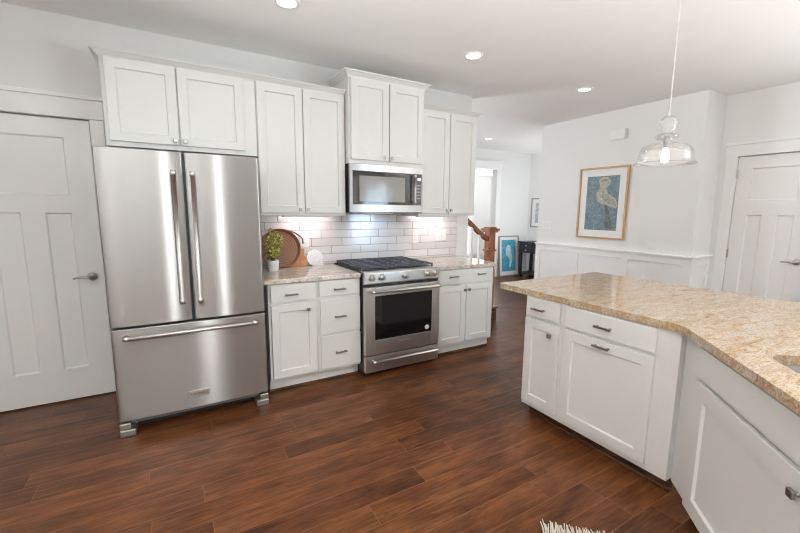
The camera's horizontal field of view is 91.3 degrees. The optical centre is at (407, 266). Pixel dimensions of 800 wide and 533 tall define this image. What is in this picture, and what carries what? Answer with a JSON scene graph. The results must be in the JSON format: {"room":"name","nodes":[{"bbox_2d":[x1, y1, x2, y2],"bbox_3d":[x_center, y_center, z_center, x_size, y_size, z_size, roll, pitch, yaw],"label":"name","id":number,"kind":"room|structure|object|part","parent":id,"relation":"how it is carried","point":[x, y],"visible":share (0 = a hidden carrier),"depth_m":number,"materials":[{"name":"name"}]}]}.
{"room":"kitchen","nodes":[
{"label":"kitchen","id":0,"kind":"room"},
{"bbox_2d":[0,2,471,263],"bbox_3d":[-1.331,-0.434,3.484,4.682,2.717,0.120,-4,9,-30],"label":"wall","id":1,"kind":"structure","parent":0,"point":[40,50],"depth_m":2.72,"materials":[{"name":"grey paint"}]},
{"bbox_2d":[0,85,110,329],"bbox_3d":[-2.570,-0.076,2.704,0.940,2.204,0.036,-4,9,-30],"label":"trim","id":2,"kind":"structure","parent":1,"relation":"attached to","point":[12,99],"depth_m":2.66,"materials":[{"name":"white paint"}]},
{"bbox_2d":[0,113,115,411],"bbox_3d":[-2.576,-0.003,2.733,0.709,2.027,0.102,-4,9,-30],"label":"door","id":3,"kind":"structure","parent":1,"relation":"in","point":[55,337],"depth_m":2.77,"materials":[{"name":"white paint"}]},
{"bbox_3d":[-2.352,0.079,2.856,0.137,0.062,0.061,-4,9,-30],"label":"handle","id":4,"kind":"part","parent":3,"relation":"part of","materials":[{"name":"silver metal"}]},
{"bbox_2d":[98,55,257,157],"bbox_3d":[-1.648,-1.127,2.901,0.945,0.561,0.371,-4,9,-30],"label":"upper cabinet","id":5,"kind":"object","parent":1,"relation":"attached to","point":[148,106],"visible":0.96,"depth_m":2.74,"materials":[{"name":"white paint"}]},
{"bbox_3d":[-1.788,-1.104,2.643,0.396,0.522,0.017,-4,9,-30],"label":"door","id":6,"kind":"part","parent":5,"relation":"part of","materials":[{"name":"white paint"}]},
{"bbox_3d":[-1.426,-1.131,2.856,0.428,0.522,0.017,-4,9,-30],"label":"door","id":7,"kind":"part","parent":5,"relation":"part of","materials":[{"name":"white paint"}]},
{"bbox_2d":[88,44,345,95],"bbox_3d":[-1.353,-1.442,3.032,1.714,0.042,0.369,-4,9,-30],"label":"crown molding","id":8,"kind":"structure","parent":5,"relation":"on","point":[95,50],"depth_m":2.79,"materials":[{"name":"white paint"}]},
{"bbox_2d":[254,81,345,215],"bbox_3d":[-0.931,-0.953,3.357,0.724,1.021,0.371,-4,9,-30],"label":"upper cabinet","id":9,"kind":"object","parent":1,"relation":"attached to","point":[301,132],"visible":0.94,"depth_m":3.21,"materials":[{"name":"white paint"}]},
{"bbox_3d":[-1.012,-0.930,3.134,0.348,0.990,0.017,-4,9,-30],"label":"door","id":10,"kind":"part","parent":9,"relation":"part of","materials":[{"name":"white paint"}]},
{"bbox_2d":[282,216,333,216],"bbox_3d":[-0.891,-0.451,3.522,0.460,0.016,0.060,-4,9,-30],"label":"light","id":11,"kind":"object","parent":9,"relation":"attached to","point":[282,216],"visible":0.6,"depth_m":3.49,"materials":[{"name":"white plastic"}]},
{"bbox_3d":[-0.703,-0.953,3.317,0.356,0.990,0.017,-4,9,-30],"label":"door","id":12,"kind":"part","parent":9,"relation":"part of","materials":[{"name":"white paint"}]},
{"bbox_2d":[261,214,456,267],"bbox_3d":[-0.401,-0.290,3.986,2.252,0.479,0.010,-4,9,-30],"label":"backsplash","id":13,"kind":"structure","parent":1,"relation":"attached to","point":[350,236],"depth_m":3.98,"materials":[{"name":"tile"}]},
{"bbox_2d":[300,234,308,246],"bbox_3d":[-0.962,-0.240,3.645,0.084,0.122,0.008,-4,9,-30],"label":"wall outlet","id":14,"kind":"object","parent":13,"relation":"attached to","point":[305,237],"visible":0.82,"depth_m":3.65,"materials":[{"name":"white plastic"}]},
{"bbox_2d":[412,232,417,242],"bbox_3d":[0.082,-0.318,4.260,0.076,0.122,0.008,-4,9,-30],"label":"wall outlet","id":15,"kind":"object","parent":13,"relation":"attached to","point":[414,234],"visible":1,"depth_m":4.25,"materials":[{"name":"white plastic"}]},
{"bbox_2d":[435,230,445,240],"bbox_3d":[0.372,-0.356,4.427,0.150,0.122,0.009,-4,9,-30],"label":"wall switch","id":16,"kind":"object","parent":13,"relation":"attached to","point":[439,234],"visible":1,"depth_m":4.42,"materials":[{"name":"white plastic"}]},
{"bbox_2d":[327,67,430,167],"bbox_3d":[-0.266,-1.312,3.653,0.846,0.754,0.454,-4,9,-30],"label":"upper cabinet","id":17,"kind":"object","parent":1,"relation":"attached to","point":[384,114],"visible":0.94,"depth_m":3.46,"materials":[{"name":"white paint"}]},
{"bbox_3d":[-0.325,-1.264,3.398,0.360,0.663,0.017,-4,9,-30],"label":"door","id":18,"kind":"part","parent":17,"relation":"part of","materials":[{"name":"white paint"}]},
{"bbox_3d":[-0.263,-1.659,3.604,0.846,0.054,0.452,-4,9,-30],"label":"crown moulding","id":19,"kind":"part","parent":17,"relation":"part of","materials":[{"name":"white paint"}]},
{"bbox_2d":[345,163,422,212],"bbox_3d":[-0.266,-0.724,3.729,0.756,0.430,0.444,-4,9,-30],"label":"microwave oven","id":20,"kind":"object","parent":17,"relation":"attached to","point":[369,188],"visible":0.97,"depth_m":3.56,"materials":[{"name":"silver metal"}]},
{"bbox_3d":[-0.287,-0.522,3.791,0.680,0.006,0.320,-4,9,-30],"label":"vent panel","id":21,"kind":"part","parent":20,"relation":"part of","materials":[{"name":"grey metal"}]},
{"bbox_3d":[-0.235,-0.710,3.565,0.587,0.294,0.024,-4,9,-30],"label":"door glass","id":22,"kind":"part","parent":20,"relation":"part of","materials":[{"name":"grey glass"}]},
{"bbox_3d":[0.063,-0.728,3.699,0.027,0.273,0.058,-4,9,-30],"label":"handle","id":23,"kind":"part","parent":20,"relation":"part of","materials":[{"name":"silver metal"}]},
{"bbox_3d":[0.071,-0.733,3.746,0.127,0.294,0.023,-4,9,-30],"label":"control panel","id":24,"kind":"part","parent":20,"relation":"part of","materials":[{"name":"grey"}]},
{"bbox_3d":[-0.009,-1.288,3.584,0.356,0.663,0.017,-4,9,-30],"label":"door","id":25,"kind":"part","parent":17,"relation":"part of","materials":[{"name":"white paint"}]},
{"bbox_2d":[402,103,482,215],"bbox_3d":[0.363,-1.067,4.115,0.756,1.058,0.371,-4,9,-30],"label":"upper cabinet","id":26,"kind":"object","parent":1,"relation":"attached to","point":[450,134],"visible":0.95,"depth_m":3.97,"materials":[{"name":"white paint"}]},
{"bbox_2d":[416,216,453,216],"bbox_3d":[0.296,-0.539,4.220,0.460,0.016,0.060,-4,9,-30],"label":"light","id":27,"kind":"object","parent":26,"relation":"attached to","point":[416,216],"visible":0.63,"depth_m":4.18,"materials":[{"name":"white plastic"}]},
{"bbox_3d":[0.276,-1.026,3.892,0.332,0.990,0.017,-4,9,-30],"label":"door","id":28,"kind":"part","parent":26,"relation":"part of","materials":[{"name":"white paint"}]},
{"bbox_3d":[0.368,-1.570,4.044,0.756,0.042,0.369,-4,9,-30],"label":"crown moulding","id":29,"kind":"part","parent":26,"relation":"part of","materials":[{"name":"white paint"}]},
{"bbox_3d":[0.571,-1.047,4.065,0.336,0.990,0.017,-4,9,-30],"label":"door","id":30,"kind":"part","parent":26,"relation":"part of","materials":[{"name":"white paint"}]},
{"bbox_2d":[0,274,698,532],"bbox_3d":[1.537,0.957,3.919,10.120,0.100,12.820,-4,9,-30],"label":"floor","id":31,"kind":"structure","parent":0,"point":[448,443],"depth_m":2.22,"materials":[{"name":"brown wood"}]},
{"bbox_2d":[91,146,268,437],"bbox_3d":[-1.581,0.128,2.846,0.900,1.782,0.825,-4,9,-30],"label":"refrigerator","id":32,"kind":"object","parent":31,"relation":"on","point":[181,237],"visible":1,"depth_m":2.52,"materials":[{"name":"grey metal"}]},
{"bbox_3d":[-1.616,-0.170,2.420,0.446,1.072,0.070,-4,9,-30],"label":"fridge door","id":33,"kind":"part","parent":32,"relation":"part of","materials":[{"name":"silver metal"}]},
{"bbox_3d":[-1.436,-0.176,2.448,0.030,0.830,0.077,-4,9,-30],"label":"handle","id":34,"kind":"part","parent":32,"relation":"part of","materials":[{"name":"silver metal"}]},
{"bbox_3d":[-1.429,0.655,2.655,0.900,0.596,0.070,-4,9,-30],"label":"freezer drawer","id":35,"kind":"part","parent":32,"relation":"part of","materials":[{"name":"silver metal"}]},
{"bbox_3d":[-1.394,0.414,2.564,0.770,0.030,0.081,-4,9,-30],"label":"handle","id":36,"kind":"part","parent":32,"relation":"part of","materials":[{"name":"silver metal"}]},
{"bbox_3d":[-1.349,-0.180,2.499,0.030,0.830,0.077,-4,9,-30],"label":"handle","id":37,"kind":"part","parent":32,"relation":"part of","materials":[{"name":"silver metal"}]},
{"bbox_3d":[-1.225,-0.199,2.649,0.446,1.072,0.070,-4,9,-30],"label":"fridge door","id":38,"kind":"part","parent":32,"relation":"part of","materials":[{"name":"silver metal"}]},
{"bbox_2d":[264,281,317,391],"bbox_3d":[-1.041,0.521,3.332,0.377,0.876,0.670,-4,9,-30],"label":"base cabinet","id":39,"kind":"object","parent":31,"relation":"on","point":[290,311],"visible":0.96,"depth_m":3.07,"materials":[{"name":"white paint"}]},
{"bbox_3d":[-0.884,0.201,3.028,0.344,0.136,0.014,-4,9,-30],"label":"drawer","id":40,"kind":"part","parent":39,"relation":"part of","materials":[{"name":"white paint"}]},
{"bbox_3d":[-0.924,0.974,3.192,0.377,0.022,0.014,-4,9,-30],"label":"shoe moulding","id":41,"kind":"part","parent":39,"relation":"part of","materials":[{"name":"white wood"}]},
{"bbox_3d":[-0.888,0.577,3.084,0.346,0.584,0.017,-4,9,-30],"label":"door","id":42,"kind":"part","parent":39,"relation":"part of","materials":[{"name":"white paint"}]},
{"bbox_2d":[263,264,360,284],"bbox_3d":[-0.894,0.057,3.363,0.780,0.038,0.652,-4,9,-30],"label":"countertop","id":43,"kind":"structure","parent":39,"relation":"on","point":[308,273],"depth_m":3.21,"materials":[{"name":"stone"}]},
{"bbox_2d":[261,228,283,271],"bbox_3d":[-1.154,-0.143,3.291,0.222,0.371,0.216,-4,9,-30],"label":"potted plant","id":44,"kind":"object","parent":43,"relation":"on","point":[273,249],"visible":0.99,"depth_m":3.27,"materials":[{"name":"green plant"}]},
{"bbox_3d":[-1.139,-0.007,3.317,0.094,0.094,0.094,-4,9,-30],"label":"pot","id":45,"kind":"part","parent":44,"relation":"part of","materials":[{"name":"white ceramic"}]},
{"bbox_2d":[262,229,303,267],"bbox_3d":[-1.118,-0.165,3.497,0.390,0.346,0.099,-4,9,-30],"label":"wooden tray","id":46,"kind":"object","parent":43,"relation":"on","point":[290,251],"visible":0.66,"depth_m":3.52,"materials":[{"name":"brown wood"}]},
{"bbox_3d":[-1.032,-0.272,3.562,0.164,0.133,0.024,-3,9,-22],"label":"handle","id":47,"kind":"part","parent":46,"relation":"part of","materials":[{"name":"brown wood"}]},
{"bbox_2d":[289,248,306,266],"bbox_3d":[-1.051,-0.079,3.583,0.248,0.166,0.046,-4,9,-30],"label":"cutting board","id":48,"kind":"object","parent":43,"relation":"on","point":[301,261],"visible":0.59,"depth_m":3.61,"materials":[{"name":"brown wood"}]},
{"bbox_2d":[306,249,322,265],"bbox_3d":[-0.873,-0.084,3.671,0.157,0.156,0.039,-4,9,-30],"label":"decorative plate","id":49,"kind":"object","parent":43,"relation":"on","point":[314,257],"visible":1,"depth_m":3.67,"materials":[{"name":"white ceramic"}]},
{"bbox_2d":[316,278,360,381],"bbox_3d":[-0.718,0.497,3.522,0.372,0.876,0.670,-4,9,-30],"label":"base cabinet","id":50,"kind":"object","parent":31,"relation":"on","point":[338,300],"visible":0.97,"depth_m":3.26,"materials":[{"name":"white paint"}]},
{"bbox_3d":[-0.601,0.950,3.381,0.372,0.022,0.014,-4,9,-30],"label":"shoe moulding","id":51,"kind":"part","parent":50,"relation":"part of","materials":[{"name":"white wood"}]},
{"bbox_3d":[-0.559,0.172,3.218,0.350,0.126,0.014,-4,9,-30],"label":"drawer","id":52,"kind":"part","parent":50,"relation":"part of","materials":[{"name":"white paint"}]},
{"bbox_3d":[-0.557,0.404,3.254,0.348,0.284,0.014,-4,9,-30],"label":"drawer","id":53,"kind":"part","parent":50,"relation":"part of","materials":[{"name":"white paint"}]},
{"bbox_3d":[-0.559,0.702,3.298,0.348,0.278,0.014,-4,9,-30],"label":"drawer","id":54,"kind":"part","parent":50,"relation":"part of","materials":[{"name":"white paint"}]},
{"bbox_2d":[335,256,440,375],"bbox_3d":[-0.195,0.430,3.753,0.756,0.954,0.782,-4,9,-30],"label":"gas range","id":55,"kind":"object","parent":31,"relation":"on","point":[399,295],"visible":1,"depth_m":3.47,"materials":[{"name":"silver metal"}]},
{"bbox_3d":[-0.292,0.099,3.261,0.060,0.060,0.030,-4,9,-30],"label":"control knob","id":56,"kind":"part","parent":55,"relation":"part of","materials":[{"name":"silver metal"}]},
{"bbox_3d":[-0.212,0.093,3.309,0.060,0.060,0.030,-4,9,-30],"label":"control knob","id":57,"kind":"part","parent":55,"relation":"part of","materials":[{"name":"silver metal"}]},
{"bbox_2d":[335,263,430,272],"bbox_3d":[-0.229,-0.011,3.755,0.756,0.017,0.630,-4,9,-30],"label":"cooktop","id":58,"kind":"object","parent":55,"relation":"in","point":[414,265],"depth_m":3.54,"materials":[{"name":"black metal"}]},
{"bbox_3d":[-0.050,0.076,3.463,0.756,0.111,0.072,-4,9,-30],"label":"control panel","id":59,"kind":"part","parent":55,"relation":"part of","materials":[{"name":"silver metal"}]},
{"bbox_3d":[-0.046,0.825,3.551,0.756,0.143,0.038,-4,9,-30],"label":"warming drawer","id":60,"kind":"part","parent":55,"relation":"part of","materials":[{"name":"silver metal"}]},
{"bbox_3d":[-0.041,0.449,3.495,0.756,0.593,0.042,-4,9,-30],"label":"oven door","id":61,"kind":"part","parent":55,"relation":"part of","materials":[{"name":"silver metal"}]},
{"bbox_3d":[-0.010,0.797,3.510,0.675,0.029,0.065,-4,9,-30],"label":"handle","id":62,"kind":"part","parent":55,"relation":"part of","materials":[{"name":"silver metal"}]},
{"bbox_3d":[-0.007,0.193,3.413,0.680,0.033,0.072,-4,9,-30],"label":"handle","id":63,"kind":"part","parent":55,"relation":"part of","materials":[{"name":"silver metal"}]},
{"bbox_2d":[438,266,492,355],"bbox_3d":[0.424,0.413,4.194,0.742,0.876,0.670,-4,9,-30],"label":"base cabinet","id":64,"kind":"object","parent":31,"relation":"on","point":[465,295],"visible":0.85,"depth_m":3.94,"materials":[{"name":"white paint"}]},
{"bbox_3d":[0.428,0.479,3.857,0.344,0.584,0.017,-4,9,-30],"label":"door","id":65,"kind":"part","parent":64,"relation":"part of","materials":[{"name":"white paint"}]},
{"bbox_2d":[416,256,496,270],"bbox_3d":[0.431,-0.042,4.143,0.761,0.038,0.652,-4,9,-30],"label":"countertop","id":66,"kind":"structure","parent":64,"relation":"on","point":[450,262],"depth_m":4.02,"materials":[{"name":"stone"}]},
{"bbox_3d":[0.540,0.866,4.053,0.742,0.022,0.014,-4,9,-30],"label":"shoe moulding","id":67,"kind":"part","parent":64,"relation":"part of","materials":[{"name":"white wood"}]},
{"bbox_3d":[0.582,0.094,3.890,0.696,0.140,0.014,-4,9,-30],"label":"drawer","id":68,"kind":"part","parent":64,"relation":"part of","materials":[{"name":"white paint"}]},
{"bbox_3d":[0.731,0.457,4.036,0.344,0.584,0.017,-4,9,-30],"label":"door","id":69,"kind":"part","parent":64,"relation":"part of","materials":[{"name":"white paint"}]},
{"bbox_2d":[468,218,499,319],"bbox_3d":[0.405,-0.196,5.234,1.330,1.784,1.013,-4,9,-30],"label":"staircase","id":70,"kind":"structure","parent":31,"relation":"on","point":[489,249],"depth_m":5.06,"materials":[{"name":"brown wood"}]},
{"bbox_3d":[0.625,-0.664,4.804,0.945,0.729,0.068,-4,9,-30],"label":"handrail","id":71,"kind":"part","parent":70,"relation":"part of","materials":[{"name":"brown wood"}]},
{"bbox_3d":[1.071,0.041,5.177,0.128,0.984,0.128,-4,9,-30],"label":"newel post","id":72,"kind":"part","parent":70,"relation":"part of","materials":[{"name":"brown wood"}]},
{"bbox_2d":[498,235,518,276],"bbox_3d":[2.263,-0.237,8.760,0.600,0.900,0.093,-4,9,-30],"label":"framed picture","id":73,"kind":"object","parent":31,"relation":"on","point":[508,246],"visible":0.88,"depth_m":8.75,"materials":[{"name":"blue paper"}]},
{"bbox_2d":[502,240,515,271],"bbox_3d":[2.262,-0.247,8.761,0.420,0.698,0.052,-4,9,-30],"label":"artwork","id":74,"kind":"object","parent":73,"relation":"attached to","point":[508,246],"depth_m":8.76},
{"bbox_2d":[518,241,536,276],"bbox_3d":[2.829,-0.131,8.455,0.450,0.790,0.840,-4,9,-30],"label":"console table","id":75,"kind":"object","parent":31,"relation":"on","point":[524,246],"visible":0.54,"depth_m":8.61,"materials":[{"name":"black paint"}]},
{"bbox_3d":[2.505,-0.054,8.708,0.056,0.560,0.056,-4,9,-30],"label":"leg","id":76,"kind":"part","parent":75,"relation":"part of","materials":[{"name":"black paint"}]},
{"bbox_2d":[518,270,533,275],"bbox_3d":[2.838,0.165,8.505,0.400,0.030,0.800,-4,9,-30],"label":"shelf","id":77,"kind":"object","parent":75,"relation":"attached to","point":[520,272],"depth_m":8.66,"materials":[{"name":"black paint"}]},
{"bbox_3d":[2.574,-0.351,8.481,0.014,0.090,0.320,-4,9,-30],"label":"drawer","id":78,"kind":"part","parent":75,"relation":"part of","materials":[{"name":"black paint"}]},
{"bbox_3d":[2.575,-0.452,8.466,0.014,0.090,0.320,-4,9,-30],"label":"drawer","id":79,"kind":"part","parent":75,"relation":"part of","materials":[{"name":"black paint"}]},
{"bbox_3d":[2.798,-0.076,8.880,0.056,0.560,0.056,-4,9,-30],"label":"leg","id":80,"kind":"part","parent":75,"relation":"part of","materials":[{"name":"black paint"}]},
{"bbox_2d":[521,295,563,430],"bbox_3d":[1.198,0.621,2.802,0.810,0.876,0.298,-4,9,-30],"label":"base cabinet","id":81,"kind":"object","parent":31,"relation":"on","point":[544,318],"visible":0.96,"depth_m":2.60,"materials":[{"name":"white paint"}]},
{"bbox_3d":[0.855,0.285,2.572,0.030,0.012,0.100,-4,9,-30],"label":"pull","id":82,"kind":"part","parent":81,"relation":"part of","materials":[{"name":"grey metal"}]},
{"bbox_3d":[0.882,0.656,2.620,0.017,0.592,0.270,-4,9,-30],"label":"door","id":83,"kind":"part","parent":81,"relation":"part of","materials":[{"name":"white paint"}]},
{"bbox_3d":[0.886,0.280,2.563,0.014,0.130,0.268,-4,9,-30],"label":"drawer","id":84,"kind":"part","parent":81,"relation":"part of","materials":[{"name":"white paint"}]},
{"bbox_3d":[0.956,1.062,2.717,0.019,0.022,0.288,-4,9,-30],"label":"shoe moulding","id":85,"kind":"part","parent":81,"relation":"part of","materials":[{"name":"wood"}]},
{"bbox_2d":[540,519,612,532],"bbox_3d":[0.761,1.263,1.323,0.530,0.016,0.960,3,8,14],"label":"area rug","id":86,"kind":"object","parent":31,"relation":"on","point":[557,528],"visible":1,"depth_m":1.78,"materials":[{"name":"beige fabric"}]},
{"bbox_2d":[556,304,686,491],"bbox_3d":[1.444,0.683,2.393,0.810,0.876,0.665,-4,9,-30],"label":"base cabinet","id":87,"kind":"object","parent":31,"relation":"on","point":[620,379],"visible":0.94,"depth_m":2.13,"materials":[{"name":"white paint"}]},
{"bbox_3d":[1.086,0.456,2.202,0.030,0.012,0.100,-4,9,-30],"label":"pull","id":88,"kind":"part","parent":87,"relation":"part of","materials":[{"name":"grey metal"}]},
{"bbox_3d":[1.087,0.344,2.185,0.030,0.012,0.100,-4,9,-30],"label":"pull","id":89,"kind":"part","parent":87,"relation":"part of","materials":[{"name":"grey metal"}]},
{"bbox_3d":[1.108,0.715,2.243,0.017,0.588,0.531,-4,9,-30],"label":"door","id":90,"kind":"part","parent":87,"relation":"part of","materials":[{"name":"white paint"}]},
{"bbox_3d":[1.112,0.340,2.187,0.014,0.130,0.529,-4,9,-30],"label":"drawer","id":91,"kind":"part","parent":87,"relation":"part of","materials":[{"name":"white paint"}]},
{"bbox_3d":[1.198,1.123,2.314,0.019,0.022,0.660,-4,9,-30],"label":"shoe moulding","id":92,"kind":"part","parent":87,"relation":"part of","materials":[{"name":"wood"}]},
{"bbox_2d":[671,337,799,532],"bbox_3d":[1.428,0.863,1.134,0.666,0.876,1.534,3,8,14],"label":"base cabinet","id":93,"kind":"object","parent":31,"relation":"on","point":[736,465],"visible":0.9,"depth_m":1.46,"materials":[{"name":"white paint"}]},
{"bbox_2d":[500,272,799,415],"bbox_3d":[1.673,0.312,1.774,1.758,0.038,3.410,0,8,-6],"label":"countertop","id":94,"kind":"structure","parent":93,"relation":"on","point":[754,336],"depth_m":2.06,"materials":[{"name":"stone"}]},
{"bbox_2d":[785,365,799,373],"bbox_3d":[1.459,0.526,1.095,0.436,0.194,0.803,3,8,14],"label":"sink","id":95,"kind":"object","parent":94,"relation":"in","point":[795,368],"visible":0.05,"depth_m":1.47,"materials":[{"name":"silver metal"}]},
{"bbox_3d":[1.105,0.652,1.121,0.026,0.026,0.026,3,8,14],"label":"knob","id":96,"kind":"part","parent":93,"relation":"part of","materials":[{"name":"grey metal"}]},
{"bbox_2d":[0,0,799,153],"bbox_3d":[1.567,-1.831,3.518,10.120,0.100,12.820,-4,9,-30],"label":"ceiling","id":97,"kind":"structure","parent":0,"point":[537,54],"depth_m":2.98,"materials":[{"name":"white paint"}]},
{"bbox_2d":[274,0,299,8],"bbox_3d":[-0.753,-1.646,2.442,0.160,0.008,0.160,-4,9,-30],"label":"recessed light","id":98,"kind":"object","parent":97,"relation":"in","point":[286,4],"visible":1,"depth_m":2.45,"materials":[{"name":"white plastic"}]},
{"bbox_2d":[464,52,482,59],"bbox_3d":[0.546,-1.749,3.251,0.160,0.008,0.160,-4,9,-30],"label":"recessed light","id":99,"kind":"object","parent":97,"relation":"in","point":[471,55],"visible":1,"depth_m":3.24,"materials":[{"name":"white plastic"}]},
{"bbox_2d":[577,87,592,91],"bbox_3d":[1.860,-1.859,4.113,0.160,0.008,0.160,-4,9,-30],"label":"recessed light","id":100,"kind":"object","parent":97,"relation":"in","point":[583,89],"visible":1,"depth_m":4.10,"materials":[{"name":"white plastic"}]},
{"bbox_2d":[633,0,697,166],"bbox_3d":[1.589,-1.115,2.345,0.338,0.980,0.338,-4,9,-30],"label":"pendant light","id":101,"kind":"object","parent":97,"relation":"hanging from","point":[666,143],"visible":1,"depth_m":2.37,"materials":[{"name":"glass"}]},
{"bbox_3d":[1.584,-0.683,2.407,0.046,0.089,0.046,-4,9,-30],"label":"bulb","id":102,"kind":"part","parent":101,"relation":"part of","materials":[{"name":"white glass"}]},
{"bbox_3d":[1.585,-0.773,2.395,0.338,0.288,0.338,-4,9,-30],"label":"lamp shade","id":103,"kind":"part","parent":101,"relation":"part of","materials":[{"name":"clear glass"}]},
{"bbox_2d":[663,136,669,147],"bbox_3d":[1.585,-0.763,2.396,0.032,0.071,0.032,-4,9,-30],"label":"socket","id":104,"kind":"object","parent":101,"relation":"attached to","point":[666,138],"depth_m":2.38,"materials":[{"name":"silver metal"}]},
{"bbox_3d":[1.590,-1.243,2.327,0.006,0.670,0.006,-1,8,-8],"label":"cord","id":105,"kind":"part","parent":101,"relation":"part of","materials":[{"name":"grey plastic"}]},
{"bbox_2d":[467,148,530,267],"bbox_3d":[0.580,-1.200,8.951,6.800,2.717,2.170,-4,9,-30],"label":"wall","id":106,"kind":"structure","parent":0,"point":[515,181],"depth_m":8.76,"materials":[{"name":"grey paint"}]},
{"bbox_2d":[467,172,492,255],"bbox_3d":[1.996,-1.450,10.861,0.980,2.280,0.060,-4,9,-30],"label":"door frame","id":107,"kind":"structure","parent":106,"relation":"in","point":[476,173],"depth_m":10.90,"materials":[{"name":"white paint"}]},
{"bbox_2d":[475,159,503,276],"bbox_3d":[1.572,-0.978,8.280,1.100,2.490,0.040,-4,9,-30],"label":"trim","id":108,"kind":"structure","parent":106,"relation":"attached to","point":[480,163],"depth_m":8.40,"materials":[{"name":"white paint"}]},
{"bbox_2d":[525,153,541,268],"bbox_3d":[3.365,-1.049,8.110,0.120,2.717,2.140,-4,9,-30],"label":"wall","id":109,"kind":"structure","parent":0,"point":[535,174],"depth_m":8.81,"materials":[{"name":"grey paint"}]},
{"bbox_2d":[530,198,538,226],"bbox_3d":[2.949,-1.186,8.651,0.030,0.645,0.560,-4,9,-30],"label":"framed picture","id":110,"kind":"object","parent":109,"relation":"attached to","point":[535,201],"visible":0.44,"depth_m":8.81,"materials":[{"name":"grey wood"}]},
{"bbox_2d":[535,203,538,222],"bbox_3d":[2.950,-1.186,8.652,0.003,0.445,0.320,-4,9,-30],"label":"artwork","id":111,"kind":"object","parent":110,"relation":"attached to","point":[536,204],"depth_m":8.75},
{"bbox_2d":[537,89,727,256],"bbox_3d":[2.814,-0.653,5.318,0.542,2.717,2.150,-4,9,-30],"label":"wall","id":112,"kind":"structure","parent":0,"point":[670,210],"depth_m":4.66,"materials":[{"name":"grey paint"}]},
{"bbox_2d":[542,221,550,228],"bbox_3d":[2.116,-0.632,5.963,0.009,0.120,0.160,-4,9,-30],"label":"wall switch","id":113,"kind":"object","parent":112,"relation":"attached to","point":[545,224],"visible":1,"depth_m":5.96,"materials":[{"name":"white plastic"}]},
{"bbox_2d":[576,164,630,239],"bbox_3d":[2.557,-0.836,5.166,0.030,0.932,0.684,-4,9,-30],"label":"framed picture","id":114,"kind":"object","parent":112,"relation":"attached to","point":[603,191],"visible":1,"depth_m":5.14,"materials":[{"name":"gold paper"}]},
{"bbox_2d":[584,175,620,230],"bbox_3d":[2.559,-0.835,5.167,0.003,0.705,0.454,-4,9,-30],"label":"artwork","id":115,"kind":"object","parent":114,"relation":"attached to","point":[602,197],"depth_m":5.15,"materials":[{"name":"paper"}]},
{"bbox_2d":[610,128,627,140],"bbox_3d":[2.640,-1.655,4.907,0.045,0.128,0.208,-4,9,-30],"label":"door chime","id":116,"kind":"object","parent":112,"relation":"attached to","point":[620,134],"visible":1,"depth_m":4.88,"materials":[{"name":"white plastic"}]},
{"bbox_2d":[534,242,712,288],"bbox_3d":[2.746,0.222,5.382,0.467,0.965,2.195,-4,9,-30],"label":"wainscoting","id":117,"kind":"structure","parent":112,"relation":"attached to","point":[551,260],"depth_m":4.97,"materials":[{"name":"white paint"}]},
{"bbox_2d":[706,81,799,290],"bbox_3d":[5.063,-0.149,1.975,0.120,2.717,5.960,-4,9,-30],"label":"wall","id":118,"kind":"structure","parent":0,"point":[771,112],"depth_m":4.11,"materials":[{"name":"grey paint"}]},
{"bbox_2d":[711,135,799,302],"bbox_3d":[3.724,-0.206,4.090,0.036,2.200,0.890,-4,9,-30],"label":"trim","id":119,"kind":"structure","parent":118,"relation":"attached to","point":[790,143],"depth_m":4.29,"materials":[{"name":"white paint"}]},
{"bbox_2d":[723,152,799,302],"bbox_3d":[3.736,-0.137,4.117,0.102,2.031,0.645,-4,9,-30],"label":"door","id":120,"kind":"structure","parent":118,"relation":"in","point":[763,251],"depth_m":4.09,"materials":[{"name":"white paint"}]},
{"bbox_3d":[3.833,-0.044,3.922,0.061,0.062,0.137,-4,9,-30],"label":"handle","id":121,"kind":"part","parent":120,"relation":"part of","materials":[{"name":"silver metal"}]}
]}

